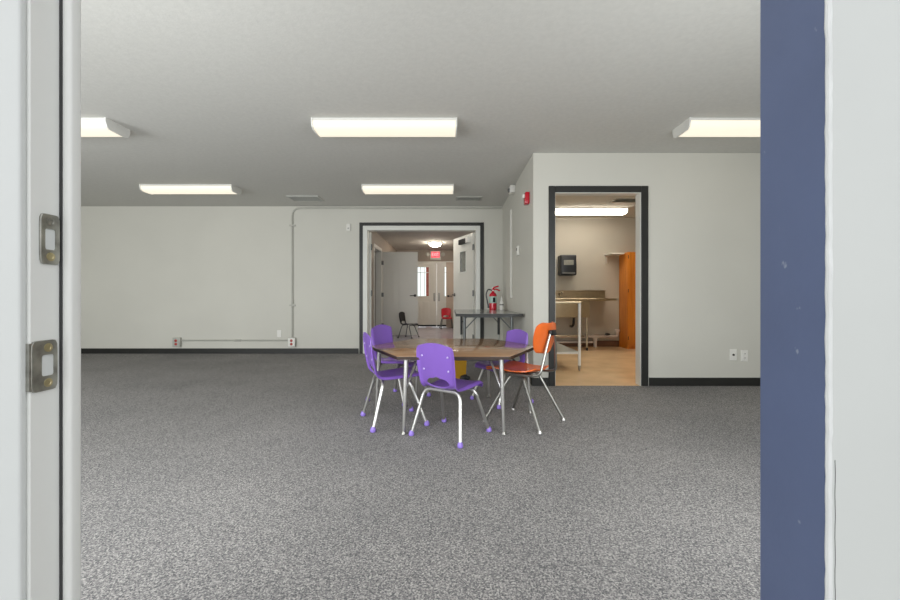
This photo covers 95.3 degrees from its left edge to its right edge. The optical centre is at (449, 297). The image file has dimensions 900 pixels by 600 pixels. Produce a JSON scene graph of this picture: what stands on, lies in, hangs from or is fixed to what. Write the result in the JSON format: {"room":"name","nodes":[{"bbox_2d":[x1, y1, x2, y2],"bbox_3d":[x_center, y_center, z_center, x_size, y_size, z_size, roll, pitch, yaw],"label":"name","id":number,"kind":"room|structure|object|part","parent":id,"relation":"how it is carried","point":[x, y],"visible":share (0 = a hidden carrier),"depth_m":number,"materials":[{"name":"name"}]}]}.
{"room":"classroom","nodes":[
{"label":"classroom","id":0,"kind":"room"},
{"bbox_2d":[81,206,502,347],"bbox_3d":[-2.963,-0.300,6.850,7.674,2.440,0.100,0,0,0],"label":"wall","id":1,"kind":"structure","parent":0,"point":[151,276],"depth_m":6.80,"materials":[{"name":"paint"}]},
{"bbox_2d":[172,338,181,346],"bbox_3d":[-4.510,0.730,6.769,0.124,0.150,0.063,0,0,0],"label":"outlet box","id":2,"kind":"object","parent":1,"relation":"attached to","point":[176,342],"visible":1,"depth_m":6.75,"materials":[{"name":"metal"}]},
{"bbox_2d":[81,348,358,353],"bbox_3d":[-2.919,0.877,6.794,7.562,0.085,0.012,0,0,0],"label":"baseboard","id":3,"kind":"structure","parent":1,"relation":"attached to","point":[83,350],"depth_m":6.79,"materials":[{"name":"black rubber"}]},
{"bbox_2d":[181,339,287,340],"bbox_3d":[-3.560,0.700,6.784,1.776,0.032,0.034,0,0,0],"label":"conduit","id":4,"kind":"object","parent":1,"relation":"attached to","point":[235,339],"visible":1,"depth_m":6.77,"materials":[{"name":"white metal"}]},
{"bbox_2d":[288,338,295,346],"bbox_3d":[-2.610,0.730,6.769,0.124,0.150,0.063,0,0,0],"label":"outlet box","id":5,"kind":"object","parent":1,"relation":"attached to","point":[291,341],"visible":1,"depth_m":6.75,"materials":[{"name":"white plastic"}]},
{"bbox_2d":[346,224,350,230],"bbox_3d":[-1.680,-1.170,6.781,0.070,0.120,0.038,0,0,0],"label":"wall sensor","id":6,"kind":"object","parent":1,"relation":"attached to","point":[348,226],"visible":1,"depth_m":6.77,"materials":[{"name":"white plastic"}]},
{"bbox_2d":[289,207,501,337],"bbox_3d":[-0.900,-0.421,6.784,3.509,2.152,0.036,0,0,0],"label":"conduit","id":7,"kind":"object","parent":1,"relation":"attached to","point":[294,210],"visible":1,"depth_m":6.77,"materials":[{"name":"white metal"}]},
{"bbox_2d":[359,222,483,353],"bbox_3d":[-0.470,-0.138,6.845,1.940,2.115,0.150,0,0,0],"label":"door frame","id":8,"kind":"structure","parent":1,"relation":"in","point":[366,229],"depth_m":6.77,"materials":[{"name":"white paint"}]},
{"bbox_2d":[369,232,371,336],"bbox_3d":[-1.476,-0.100,7.355,0.159,2.020,0.903,0,0,-17],"label":"door","id":9,"kind":"structure","parent":8,"relation":"attached to","point":[370,244],"depth_m":6.94,"materials":[{"name":"paint"}]},
{"bbox_3d":[-1.480,-0.100,7.366,0.040,2.020,0.880,0,0,-17],"label":"panel","id":10,"kind":"part","parent":9,"relation":"part of","materials":[{"name":"paint"}]},
{"bbox_2d":[452,232,474,338],"bbox_3d":[0.249,-0.100,7.358,0.165,2.020,0.933,0,0,-21],"label":"door","id":11,"kind":"structure","parent":8,"relation":"attached to","point":[463,294],"depth_m":7.29,"materials":[{"name":"paint"}]},
{"bbox_2d":[371,232,396,328],"bbox_3d":[-1.750,-0.300,9.950,0.120,2.440,6.100,0,0,0],"label":"wall","id":12,"kind":"structure","parent":0,"point":[376,238],"depth_m":9.06,"materials":[{"name":"beige paint"}]},
{"bbox_2d":[374,243,381,326],"bbox_3d":[-1.748,-0.145,9.600,0.145,2.130,1.020,0,0,0],"label":"door","id":13,"kind":"structure","parent":12,"relation":"in","point":[377,249],"depth_m":10.03,"materials":[{"name":"white paint"}]},
{"bbox_2d":[381,252,417,334],"bbox_3d":[-1.237,-0.110,10.075,0.883,2.040,0.159,0,0,-3],"label":"door","id":14,"kind":"structure","parent":13,"relation":"attached to","point":[399,293],"depth_m":10.05,"materials":[{"name":"paint"}]},
{"bbox_2d":[375,250,452,325],"bbox_3d":[-1.020,-0.300,13.050,4.140,2.440,0.100,0,0,0],"label":"wall","id":15,"kind":"structure","parent":0,"point":[422,256],"depth_m":13.00,"materials":[{"name":"beige paint"}]},
{"bbox_2d":[426,251,444,259],"bbox_3d":[-0.460,-1.340,12.957,0.614,0.280,0.087,0,0,0],"label":"exit sign","id":16,"kind":"object","parent":15,"relation":"attached to","point":[434,255],"visible":1,"depth_m":12.93,"materials":[{"name":"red plastic"}]},
{"bbox_3d":[-0.460,-1.365,12.928,0.270,0.190,0.004,0,0,0],"label":"panel","id":17,"kind":"part","parent":16,"relation":"part of","materials":[{"name":"red plastic"}]},
{"bbox_2d":[418,261,452,262],"bbox_3d":[-0.420,-0.120,13.043,1.920,2.080,0.115,0,0,0],"label":"door frame","id":18,"kind":"structure","parent":15,"relation":"in","point":[418,261],"depth_m":12.98,"materials":[{"name":"white paint"}]},
{"bbox_2d":[418,263,436,326],"bbox_3d":[-0.875,-0.100,13.004,0.900,2.010,0.116,0,0,0],"label":"door","id":19,"kind":"structure","parent":18,"relation":"attached to","point":[427,305],"depth_m":13.01,"materials":[{"name":"paint"}]},
{"bbox_3d":[-1.000,0.385,13.004,0.190,0.570,0.014,0,0,0],"label":"raised panel","id":20,"kind":"part","parent":19,"relation":"part of","materials":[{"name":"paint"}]},
{"bbox_3d":[-0.750,0.385,13.004,0.190,0.570,0.014,0,0,0],"label":"raised panel","id":21,"kind":"part","parent":19,"relation":"part of","materials":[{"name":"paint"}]},
{"bbox_2d":[437,263,445,326],"bbox_3d":[0.034,-0.100,13.004,0.903,2.010,0.116,0,0,0],"label":"door","id":22,"kind":"structure","parent":18,"relation":"attached to","point":[441,298],"depth_m":13.01,"materials":[{"name":"paint"}]},
{"bbox_2d":[81,327,759,599],"bbox_3d":[-1.050,0.945,6.795,11.500,0.050,12.611,0,0,0],"label":"floor","id":23,"kind":"structure","parent":0,"point":[204,476],"depth_m":2.02,"materials":[{"name":"grey carpet"}]},
{"bbox_2d":[360,332,429,432],"bbox_3d":[-0.424,0.584,3.073,0.434,0.671,0.454,0,0,-21],"label":"chair","id":24,"kind":"object","parent":23,"relation":"on","point":[397,373],"visible":0.89,"depth_m":2.96,"materials":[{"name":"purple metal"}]},
{"bbox_3d":[-0.585,0.746,3.136,0.074,0.338,0.240,0,0,-44],"label":"leg","id":25,"kind":"part","parent":24,"relation":"part of","materials":[{"name":"silver metal"}]},
{"bbox_3d":[-0.501,0.746,2.919,0.074,0.338,0.240,0,0,1],"label":"leg","id":26,"kind":"part","parent":24,"relation":"part of","materials":[{"name":"silver metal"}]},
{"bbox_3d":[-0.361,0.750,3.226,0.087,0.333,0.248,0,0,9],"label":"leg","id":27,"kind":"part","parent":24,"relation":"part of","materials":[{"name":"silver metal"}]},
{"bbox_3d":[-0.275,0.750,3.003,0.248,0.333,0.087,0,0,39],"label":"leg","id":28,"kind":"part","parent":24,"relation":"part of","materials":[{"name":"silver metal"}]},
{"bbox_2d":[366,324,430,405],"bbox_3d":[-0.467,0.584,3.752,0.434,0.671,0.454,0,0,28],"label":"chair","id":29,"kind":"object","parent":23,"relation":"on","point":[380,334],"visible":0.6,"depth_m":3.78,"materials":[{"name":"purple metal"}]},
{"bbox_3d":[-0.524,0.746,3.915,0.074,0.338,0.240,0,0,6],"label":"leg","id":30,"kind":"part","parent":29,"relation":"part of","materials":[{"name":"silver metal"}]},
{"bbox_3d":[-0.423,0.750,3.593,0.087,0.333,0.248,0,0,-2],"label":"leg","id":31,"kind":"part","parent":29,"relation":"part of","materials":[{"name":"silver metal"}]},
{"bbox_2d":[397,312,419,338],"bbox_3d":[-0.959,0.619,9.502,0.389,0.602,0.407,0,0,22],"label":"chair","id":32,"kind":"object","parent":23,"relation":"on","point":[401,314],"visible":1,"depth_m":9.51,"materials":[{"name":"grey paint"}]},
{"bbox_2d":[439,308,452,328],"bbox_3d":[-0.101,0.610,12.334,0.420,0.621,0.401,0,0,-7],"label":"chair","id":33,"kind":"object","parent":23,"relation":"on","point":[444,311],"visible":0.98,"depth_m":12.49,"materials":[{"name":"red plastic"}]},
{"bbox_2d":[446,262,452,326],"bbox_3d":[0.361,-0.100,12.725,0.963,2.020,0.159,0,0,1],"label":"door","id":34,"kind":"structure","parent":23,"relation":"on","point":[449,265],"depth_m":12.71,"materials":[{"name":"beige paint"}]},
{"bbox_2d":[409,343,491,447],"bbox_3d":[0.006,0.603,2.779,0.428,0.633,0.410,0,0,35],"label":"chair","id":35,"kind":"object","parent":23,"relation":"on","point":[436,360],"visible":1,"depth_m":2.66,"materials":[{"name":"purple plastic"}]},
{"bbox_3d":[-0.153,0.756,2.743,0.226,0.319,0.070,0,0,12],"label":"leg","id":36,"kind":"part","parent":35,"relation":"part of","materials":[{"name":"silver metal"}]},
{"bbox_3d":[-0.026,0.759,2.931,0.082,0.314,0.234,0,0,-25],"label":"leg","id":37,"kind":"part","parent":35,"relation":"part of","materials":[{"name":"silver metal"}]},
{"bbox_3d":[0.027,0.756,2.617,0.070,0.319,0.226,0,0,-33],"label":"leg","id":38,"kind":"part","parent":35,"relation":"part of","materials":[{"name":"silver metal"}]},
{"bbox_3d":[0.159,0.759,2.802,0.234,0.314,0.082,0,0,5],"label":"leg","id":39,"kind":"part","parent":35,"relation":"part of","materials":[{"name":"silver metal"}]},
{"bbox_2d":[372,339,533,434],"bbox_3d":[0.025,0.654,3.315,1.358,0.532,1.207,0,0,0],"label":"table","id":40,"kind":"object","parent":23,"relation":"on","point":[490,350],"visible":0.88,"depth_m":3.05,"materials":[{"name":"brown wood"}]},
{"bbox_3d":[-0.564,0.657,3.277,0.073,0.498,0.070,0,0,0],"label":"leg","id":41,"kind":"part","parent":40,"relation":"part of","materials":[{"name":"silver metal"}]},
{"bbox_3d":[-0.298,0.657,2.792,0.070,0.498,0.070,0,0,0],"label":"leg","id":42,"kind":"part","parent":40,"relation":"part of","materials":[{"name":"silver metal"}]},
{"bbox_3d":[-0.298,0.657,3.792,0.070,0.497,0.070,0,0,0],"label":"leg","id":43,"kind":"part","parent":40,"relation":"part of","materials":[{"name":"silver metal"}]},
{"bbox_3d":[0.025,0.422,3.315,1.074,0.024,0.960,0,0,0],"label":"apron frame","id":44,"kind":"part","parent":40,"relation":"part of","materials":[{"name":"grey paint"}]},
{"bbox_3d":[0.348,0.657,3.792,0.070,0.497,0.070,0,0,0],"label":"leg","id":45,"kind":"part","parent":40,"relation":"part of","materials":[{"name":"silver metal"}]},
{"bbox_3d":[0.348,0.657,2.792,0.070,0.498,0.070,0,0,0],"label":"leg","id":46,"kind":"part","parent":40,"relation":"part of","materials":[{"name":"silver metal"}]},
{"bbox_3d":[0.614,0.657,3.277,0.073,0.498,0.070,0,0,0],"label":"leg","id":47,"kind":"part","parent":40,"relation":"part of","materials":[{"name":"silver metal"}]},
{"bbox_2d":[454,361,466,378],"bbox_3d":[0.090,0.782,4.660,0.216,0.276,0.186,0,0,0],"label":"storage bin","id":48,"kind":"object","parent":23,"relation":"on","point":[460,366],"visible":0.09,"depth_m":4.58,"materials":[{"name":"yellow plastic"}]},
{"bbox_2d":[460,374,469,379],"bbox_3d":[0.165,0.882,4.519,0.119,0.076,0.097,0,0,0],"label":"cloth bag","id":49,"kind":"object","parent":23,"relation":"on","point":[464,377],"visible":0.7,"depth_m":4.49,"materials":[{"name":"black fabric"}]},
{"bbox_2d":[454,309,523,360],"bbox_3d":[0.460,0.551,5.625,0.782,0.738,1.762,0,0,0],"label":"folding table","id":50,"kind":"object","parent":23,"relation":"on","point":[499,314],"visible":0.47,"depth_m":4.93,"materials":[{"name":"grey laminate"}]},
{"bbox_3d":[0.175,0.386,6.280,0.036,0.348,0.038,0,0,0],"label":"leg","id":51,"kind":"part","parent":50,"relation":"part of","materials":[{"name":"black metal"}]},
{"bbox_3d":[0.175,0.386,4.940,0.036,0.348,0.038,0,0,0],"label":"leg","id":52,"kind":"part","parent":50,"relation":"part of","materials":[{"name":"grey paint"}]},
{"bbox_2d":[486,286,499,309],"bbox_3d":[0.656,-0.005,6.250,0.204,0.374,0.116,0,0,23],"label":"fire extinguisher","id":53,"kind":"object","parent":50,"relation":"on","point":[492,305],"visible":0.99,"depth_m":6.21,"materials":[{"name":"red metal"}]},
{"bbox_3d":[0.745,0.386,6.280,0.036,0.348,0.038,0,0,0],"label":"leg","id":54,"kind":"part","parent":50,"relation":"part of","materials":[{"name":"black metal"}]},
{"bbox_2d":[500,296,503,309],"bbox_3d":[0.782,0.079,6.220,0.061,0.206,0.061,0,0,0],"label":"spray bottle","id":55,"kind":"object","parent":50,"relation":"on","point":[501,301],"visible":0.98,"depth_m":6.20,"materials":[{"name":"white plastic"}]},
{"bbox_3d":[0.745,0.386,4.940,0.036,0.348,0.038,0,0,0],"label":"leg","id":56,"kind":"part","parent":50,"relation":"part of","materials":[{"name":"grey paint"}]},
{"bbox_2d":[470,329,533,408],"bbox_3d":[0.459,0.603,3.662,0.410,0.633,0.428,0,0,-33],"label":"chair","id":57,"kind":"object","parent":23,"relation":"on","point":[515,335],"visible":0.5,"depth_m":3.70,"materials":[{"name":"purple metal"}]},
{"bbox_3d":[0.307,0.759,3.699,0.234,0.314,0.082,0,0,27],"label":"leg","id":58,"kind":"part","parent":57,"relation":"part of","materials":[{"name":"silver metal"}]},
{"bbox_3d":[0.429,0.759,3.510,0.082,0.314,0.234,0,0,-3],"label":"leg","id":59,"kind":"part","parent":57,"relation":"part of","materials":[{"name":"silver metal"}]},
{"bbox_2d":[483,322,565,433],"bbox_3d":[0.552,0.547,3.077,0.499,0.747,0.446,0,0,39],"label":"chair","id":60,"kind":"object","parent":23,"relation":"on","point":[544,336],"visible":0.92,"depth_m":2.97,"materials":[{"name":"orange plastic"},{"name":"chrome"}]},
{"bbox_3d":[0.368,0.730,3.036,0.234,0.365,0.058,0,0,-2],"label":"leg","id":61,"kind":"part","parent":60,"relation":"part of","materials":[{"name":"metal"}]},
{"bbox_3d":[0.517,0.524,3.106,0.409,0.048,0.351,0,0,39],"label":"seat","id":62,"kind":"part","parent":60,"relation":"part of","materials":[{"name":"orange plastic"}]},
{"bbox_3d":[0.555,0.730,3.266,0.058,0.365,0.234,0,0,-10],"label":"leg","id":63,"kind":"part","parent":60,"relation":"part of","materials":[{"name":"metal"}]},
{"bbox_3d":[0.565,0.730,2.881,0.060,0.365,0.233,0,0,-14],"label":"leg","id":64,"kind":"part","parent":60,"relation":"part of","materials":[{"name":"metal"}]},
{"bbox_3d":[0.700,0.286,2.957,0.072,0.225,0.345,0,0,39],"label":"backrest","id":65,"kind":"part","parent":60,"relation":"part of","materials":[{"name":"orange plastic"}]},
{"bbox_3d":[0.747,0.730,3.104,0.233,0.365,0.060,0,0,2],"label":"leg","id":66,"kind":"part","parent":60,"relation":"part of","materials":[{"name":"metal"}]},
{"bbox_2d":[556,301,581,370],"bbox_3d":[1.337,0.483,5.845,0.635,0.874,1.390,0,0,0],"label":"work table","id":67,"kind":"object","parent":23,"relation":"on","point":[561,349],"visible":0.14,"depth_m":5.16,"materials":[{"name":"silver metal"}]},
{"bbox_2d":[556,342,577,351],"bbox_3d":[1.337,0.693,5.845,0.595,0.025,1.320,0,0,0],"label":"shelf","id":68,"kind":"object","parent":67,"relation":"attached to","point":[560,348],"depth_m":5.41,"materials":[{"name":"metal"}]},
{"bbox_3d":[1.335,0.695,5.175,0.570,0.027,0.028,0,0,0],"label":"shelf rail","id":69,"kind":"part","parent":67,"relation":"part of","materials":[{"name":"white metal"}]},
{"bbox_3d":[1.632,0.459,5.170,0.037,0.783,0.037,0,0,0],"label":"leg","id":70,"kind":"part","parent":67,"relation":"part of","materials":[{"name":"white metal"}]},
{"bbox_2d":[556,290,616,350],"bbox_3d":[2.260,0.388,7.425,1.320,1.065,0.630,0,0,0],"label":"sink","id":71,"kind":"object","parent":23,"relation":"on","point":[584,296],"visible":0.73,"depth_m":7.16,"materials":[{"name":"silver metal"}]},
{"bbox_3d":[2.030,0.680,7.340,0.740,0.024,0.024,0,0,0],"label":"cross rail","id":72,"kind":"part","parent":71,"relation":"part of","materials":[{"name":"silver metal"}]},
{"bbox_3d":[2.400,0.610,7.190,0.036,0.580,0.038,0,0,0],"label":"leg","id":73,"kind":"part","parent":71,"relation":"part of","materials":[{"name":"silver metal"}]},
{"bbox_2d":[556,329,619,346],"bbox_3d":[2.186,0.752,7.680,1.972,0.335,0.098,0,0,0],"label":"pipe","id":74,"kind":"object","parent":23,"relation":"on","point":[595,337],"visible":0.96,"depth_m":7.66,"materials":[{"name":"white plastic"}]},
{"bbox_2d":[556,341,592,342],"bbox_3d":[1.935,0.825,7.660,1.470,0.034,0.036,0,0,0],"label":"pipe","id":75,"kind":"object","parent":74,"relation":"attached to","point":[556,341],"visible":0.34,"depth_m":7.65,"materials":[{"name":"white plastic"}]},
{"bbox_2d":[619,252,634,348],"bbox_3d":[3.650,0.045,7.549,0.900,1.750,0.422,0,0,0],"label":"tall cabinet","id":76,"kind":"object","parent":23,"relation":"on","point":[627,260],"visible":0.27,"depth_m":7.43,"materials":[{"name":"orange wood"}]},
{"bbox_3d":[3.427,0.013,7.380,0.442,1.674,0.019,0,0,0],"label":"door","id":77,"kind":"part","parent":76,"relation":"part of","materials":[{"name":"orange wood"}]},
{"bbox_2d":[81,0,759,249],"bbox_3d":[-1.050,-1.570,6.795,11.500,0.100,12.611,0,0,0],"label":"ceiling","id":78,"kind":"structure","parent":0,"point":[205,91],"depth_m":2.99,"materials":[{"name":"paint"}]},
{"bbox_2d":[81,117,129,137],"bbox_3d":[-3.510,-1.476,3.580,1.230,0.089,0.268,0,0,0],"label":"ceiling light","id":79,"kind":"object","parent":78,"relation":"attached to","point":[90,127],"visible":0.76,"depth_m":3.52,"materials":[{"name":"grey plastic"}]},
{"bbox_2d":[81,120,121,136],"bbox_3d":[-3.510,-1.466,3.580,1.204,0.062,0.250,0,0,0],"label":"diffuser","id":80,"kind":"object","parent":79,"relation":"attached to","point":[89,128],"depth_m":3.52,"materials":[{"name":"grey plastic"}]},
{"bbox_2d":[139,184,241,194],"bbox_3d":[-3.530,-1.476,5.600,1.230,0.089,0.268,0,0,0],"label":"ceiling light","id":81,"kind":"object","parent":78,"relation":"attached to","point":[151,189],"visible":1,"depth_m":5.49,"materials":[{"name":"grey plastic"}]},
{"bbox_2d":[141,186,235,193],"bbox_3d":[-3.530,-1.466,5.600,1.204,0.062,0.250,0,0,0],"label":"diffuser","id":82,"kind":"object","parent":81,"relation":"attached to","point":[146,189],"depth_m":5.51,"materials":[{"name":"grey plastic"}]},
{"bbox_2d":[286,196,324,201],"bbox_3d":[-2.200,-1.512,6.250,0.480,0.016,0.320,0,0,0],"label":"ceiling vent","id":83,"kind":"object","parent":78,"relation":"in","point":[293,198],"visible":1,"depth_m":6.22,"materials":[{"name":"white metal"}]},
{"bbox_2d":[311,117,456,137],"bbox_3d":[-0.555,-1.476,3.580,1.230,0.089,0.268,0,0,0],"label":"ceiling light","id":84,"kind":"object","parent":78,"relation":"attached to","point":[323,127],"visible":1,"depth_m":3.48,"materials":[{"name":"white plastic"}]},
{"bbox_2d":[361,184,453,194],"bbox_3d":[-0.565,-1.476,5.600,1.230,0.089,0.268,0,0,0],"label":"ceiling light","id":85,"kind":"object","parent":78,"relation":"attached to","point":[366,188],"visible":1,"depth_m":5.48,"materials":[{"name":"white plastic"}]},
{"bbox_2d":[428,241,441,246],"bbox_3d":[-0.410,-1.458,11.200,0.380,0.124,0.380,0,0,0],"label":"dome light","id":86,"kind":"object","parent":78,"relation":"attached to","point":[433,243],"visible":1,"depth_m":11.08,"materials":[{"name":"white glass"}]},
{"bbox_3d":[-0.410,-1.442,11.200,0.330,0.093,0.330,0,0,0],"label":"lamp shade","id":87,"kind":"part","parent":86,"relation":"part of","materials":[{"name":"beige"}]},
{"bbox_2d":[456,197,482,200],"bbox_3d":[0.290,-1.512,6.250,0.400,0.016,0.220,0,0,0],"label":"ceiling vent","id":88,"kind":"object","parent":78,"relation":"in","point":[457,198],"visible":1,"depth_m":6.24,"materials":[{"name":"metal"}]},
{"bbox_2d":[556,208,627,214],"bbox_3d":[2.380,-1.476,7.020,1.230,0.089,0.268,0,0,0],"label":"ceiling light","id":89,"kind":"object","parent":78,"relation":"attached to","point":[559,211],"visible":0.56,"depth_m":6.91,"materials":[{"name":"white plastic"}]},
{"bbox_2d":[609,198,634,202],"bbox_3d":[2.720,-1.512,6.350,0.400,0.016,0.280,0,0,0],"label":"ceiling vent","id":90,"kind":"object","parent":78,"relation":"in","point":[616,200],"visible":0.73,"depth_m":6.37,"materials":[{"name":"metal"}]},
{"bbox_2d":[672,117,759,137],"bbox_3d":[2.630,-1.476,3.580,1.230,0.089,0.268,0,0,0],"label":"ceiling light","id":91,"kind":"object","parent":78,"relation":"attached to","point":[691,127],"visible":0.54,"depth_m":3.49,"materials":[{"name":"grey plastic"}]},
{"bbox_2d":[503,158,530,363],"bbox_3d":[0.924,-0.300,6.140,0.100,2.440,3.480,0,0,0],"label":"wall","id":92,"kind":"structure","parent":0,"point":[520,302],"depth_m":5.16,"materials":[{"name":"paint"}]},
{"bbox_2d":[510,209,511,297],"bbox_3d":[0.863,-0.625,5.800,0.022,1.250,0.040,0,0,0],"label":"cable raceway","id":93,"kind":"object","parent":92,"relation":"attached to","point":[511,209],"visible":1,"depth_m":5.78,"materials":[{"name":"white plastic"}]},
{"bbox_2d":[508,185,514,194],"bbox_3d":[0.828,-1.465,5.550,0.093,0.100,0.150,0,0,0],"label":"sensor","id":94,"kind":"object","parent":92,"relation":"attached to","point":[511,190],"visible":1,"depth_m":5.48,"materials":[{"name":"white plastic"}]},
{"bbox_2d":[522,192,529,204],"bbox_3d":[0.837,-1.100,4.540,0.075,0.130,0.110,0,0,0],"label":"fire alarm","id":95,"kind":"object","parent":92,"relation":"attached to","point":[526,196],"visible":1,"depth_m":4.49,"materials":[{"name":"red plastic"}]},
{"bbox_2d":[556,218,634,340],"bbox_3d":[2.837,-0.300,7.830,3.726,2.440,0.100,0,0,0],"label":"wall","id":96,"kind":"structure","parent":0,"point":[589,239],"depth_m":7.78,"materials":[{"name":"paint"}]},
{"bbox_2d":[558,255,576,275],"bbox_3d":[2.190,-0.610,7.668,0.300,0.380,0.224,0,0,0],"label":"dispenser","id":97,"kind":"object","parent":96,"relation":"attached to","point":[567,264],"visible":1,"depth_m":7.56,"materials":[{"name":"black plastic"}]},
{"bbox_2d":[556,290,605,297],"bbox_3d":[2.260,-0.060,7.710,1.320,0.169,0.060,0,0,0],"label":"backsplash","id":98,"kind":"structure","parent":96,"relation":"attached to","point":[567,293],"depth_m":7.71,"materials":[{"name":"beige metal"}]},
{"bbox_2d":[559,341,618,346],"bbox_3d":[2.787,0.865,7.774,3.626,0.110,0.012,0,0,0],"label":"baseboard","id":99,"kind":"structure","parent":96,"relation":"attached to","point":[599,343],"depth_m":7.77,"materials":[{"name":"brown wood"}]},
{"bbox_2d":[604,253,624,263],"bbox_3d":[3.055,-0.736,7.620,0.250,0.172,0.320,0,0,0],"label":"wall shelf","id":100,"kind":"object","parent":96,"relation":"attached to","point":[609,254],"visible":1,"depth_m":7.54,"materials":[{"name":"white wood"}]},
{"bbox_2d":[531,153,759,385],"bbox_3d":[2.787,-0.300,4.350,3.826,2.440,0.100,0,0,0],"label":"wall","id":101,"kind":"structure","parent":0,"point":[704,208],"depth_m":4.30,"materials":[{"name":"paint"}]},
{"bbox_2d":[555,192,640,385],"bbox_3d":[1.550,-0.100,4.352,0.930,2.040,0.116,0,0,0],"label":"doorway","id":102,"kind":"structure","parent":101,"relation":"in","point":[637,195],"depth_m":4.34,"materials":[{"name":"white paint"}]},
{"bbox_2d":[549,186,647,385],"bbox_3d":[1.553,-0.126,4.290,1.040,2.092,0.020,0,0,0],"label":"door frame","id":103,"kind":"structure","parent":101,"relation":"attached to","point":[552,189],"depth_m":4.28,"materials":[{"name":"black paint"}]},
{"bbox_2d":[532,378,759,385],"bbox_3d":[2.581,0.877,4.294,3.438,0.085,0.012,0,0,0],"label":"baseboard","id":104,"kind":"structure","parent":101,"relation":"attached to","point":[535,381],"depth_m":4.29,"materials":[{"name":"black rubber"}]},
{"bbox_2d":[730,349,736,360],"bbox_3d":[2.968,0.595,4.294,0.074,0.120,0.012,0,0,0],"label":"wall outlet","id":105,"kind":"object","parent":101,"relation":"attached to","point":[733,352],"visible":1,"depth_m":4.29,"materials":[{"name":"white plastic"}]},
{"bbox_2d":[741,350,747,360],"bbox_3d":[3.085,0.605,4.295,0.074,0.120,0.011,0,0,0],"label":"wall outlet","id":106,"kind":"object","parent":101,"relation":"attached to","point":[744,353],"visible":1,"depth_m":4.29,"materials":[{"name":"white plastic"}]},
{"bbox_3d":[-1.200,-0.300,0.516,11.200,2.440,0.055,0,0,0],"label":"wall","id":107,"kind":"structure","parent":0,"visible":0},
{"bbox_2d":[0,0,25,599],"bbox_3d":[-0.576,-0.140,0.483,0.148,2.120,0.010,0,0,0],"label":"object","id":108,"kind":"structure","parent":107,"relation":"attached to","point":[12,12],"depth_m":0.48,"materials":[{"name":"white paint"}]},
{"bbox_2d":[26,0,80,599],"bbox_3d":[-0.044,-0.110,0.516,0.973,2.060,0.056,0,0,0],"label":"door frame","id":109,"kind":"structure","parent":107,"relation":"in","point":[53,27],"depth_m":0.52,"materials":[{"name":"white paint"}]},
{"bbox_2d":[26,340,57,392],"bbox_3d":[-0.500,0.083,0.503,0.007,0.062,0.035,0,0,0],"label":"strike plate","id":110,"kind":"object","parent":109,"relation":"attached to","point":[41,356],"visible":1,"depth_m":0.50,"materials":[{"name":"metal"}]},
{"bbox_2d":[39,213,59,264],"bbox_3d":[-0.498,-0.073,0.511,0.003,0.062,0.025,0,0,0],"label":"strike plate","id":111,"kind":"object","parent":109,"relation":"attached to","point":[49,225],"visible":1,"depth_m":0.51,"materials":[{"name":"metal"}]},
{"bbox_2d":[760,0,825,599],"bbox_3d":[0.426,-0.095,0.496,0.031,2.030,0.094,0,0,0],"label":"door","id":112,"kind":"structure","parent":107,"relation":"in","point":[792,35],"depth_m":0.49,"materials":[{"name":"blue paint"}]},
{"bbox_2d":[824,0,899,599],"bbox_3d":[0.619,-0.140,0.465,0.424,2.120,0.047,0,0,0],"label":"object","id":113,"kind":"structure","parent":107,"relation":"attached to","point":[865,33],"depth_m":0.45,"materials":[{"name":"white paint"}]},
{"bbox_2d":[835,465,835,599],"bbox_3d":[0.418,0.278,0.445,0.001,0.204,0.001,0,0,0],"label":"crack","id":114,"kind":"structure","parent":113,"relation":"attached to","point":[835,465],"depth_m":0.45,"materials":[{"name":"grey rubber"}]},
{"label":"outside","id":115,"kind":"structure","parent":0,"visible":0},
{"bbox_3d":[-1.000,0.965,4.000,26.000,0.050,36.000,0,0,0],"label":"floor","id":116,"kind":"structure","parent":115,"visible":0},
{"bbox_2d":[426,267,428,295],"bbox_3d":[-0.780,-0.410,15.200,0.280,2.700,0.380,0,0,0],"label":"brick pillar","id":117,"kind":"structure","parent":116,"relation":"on","point":[427,268],"depth_m":15.05,"materials":[{"name":"brick"}]}
]}

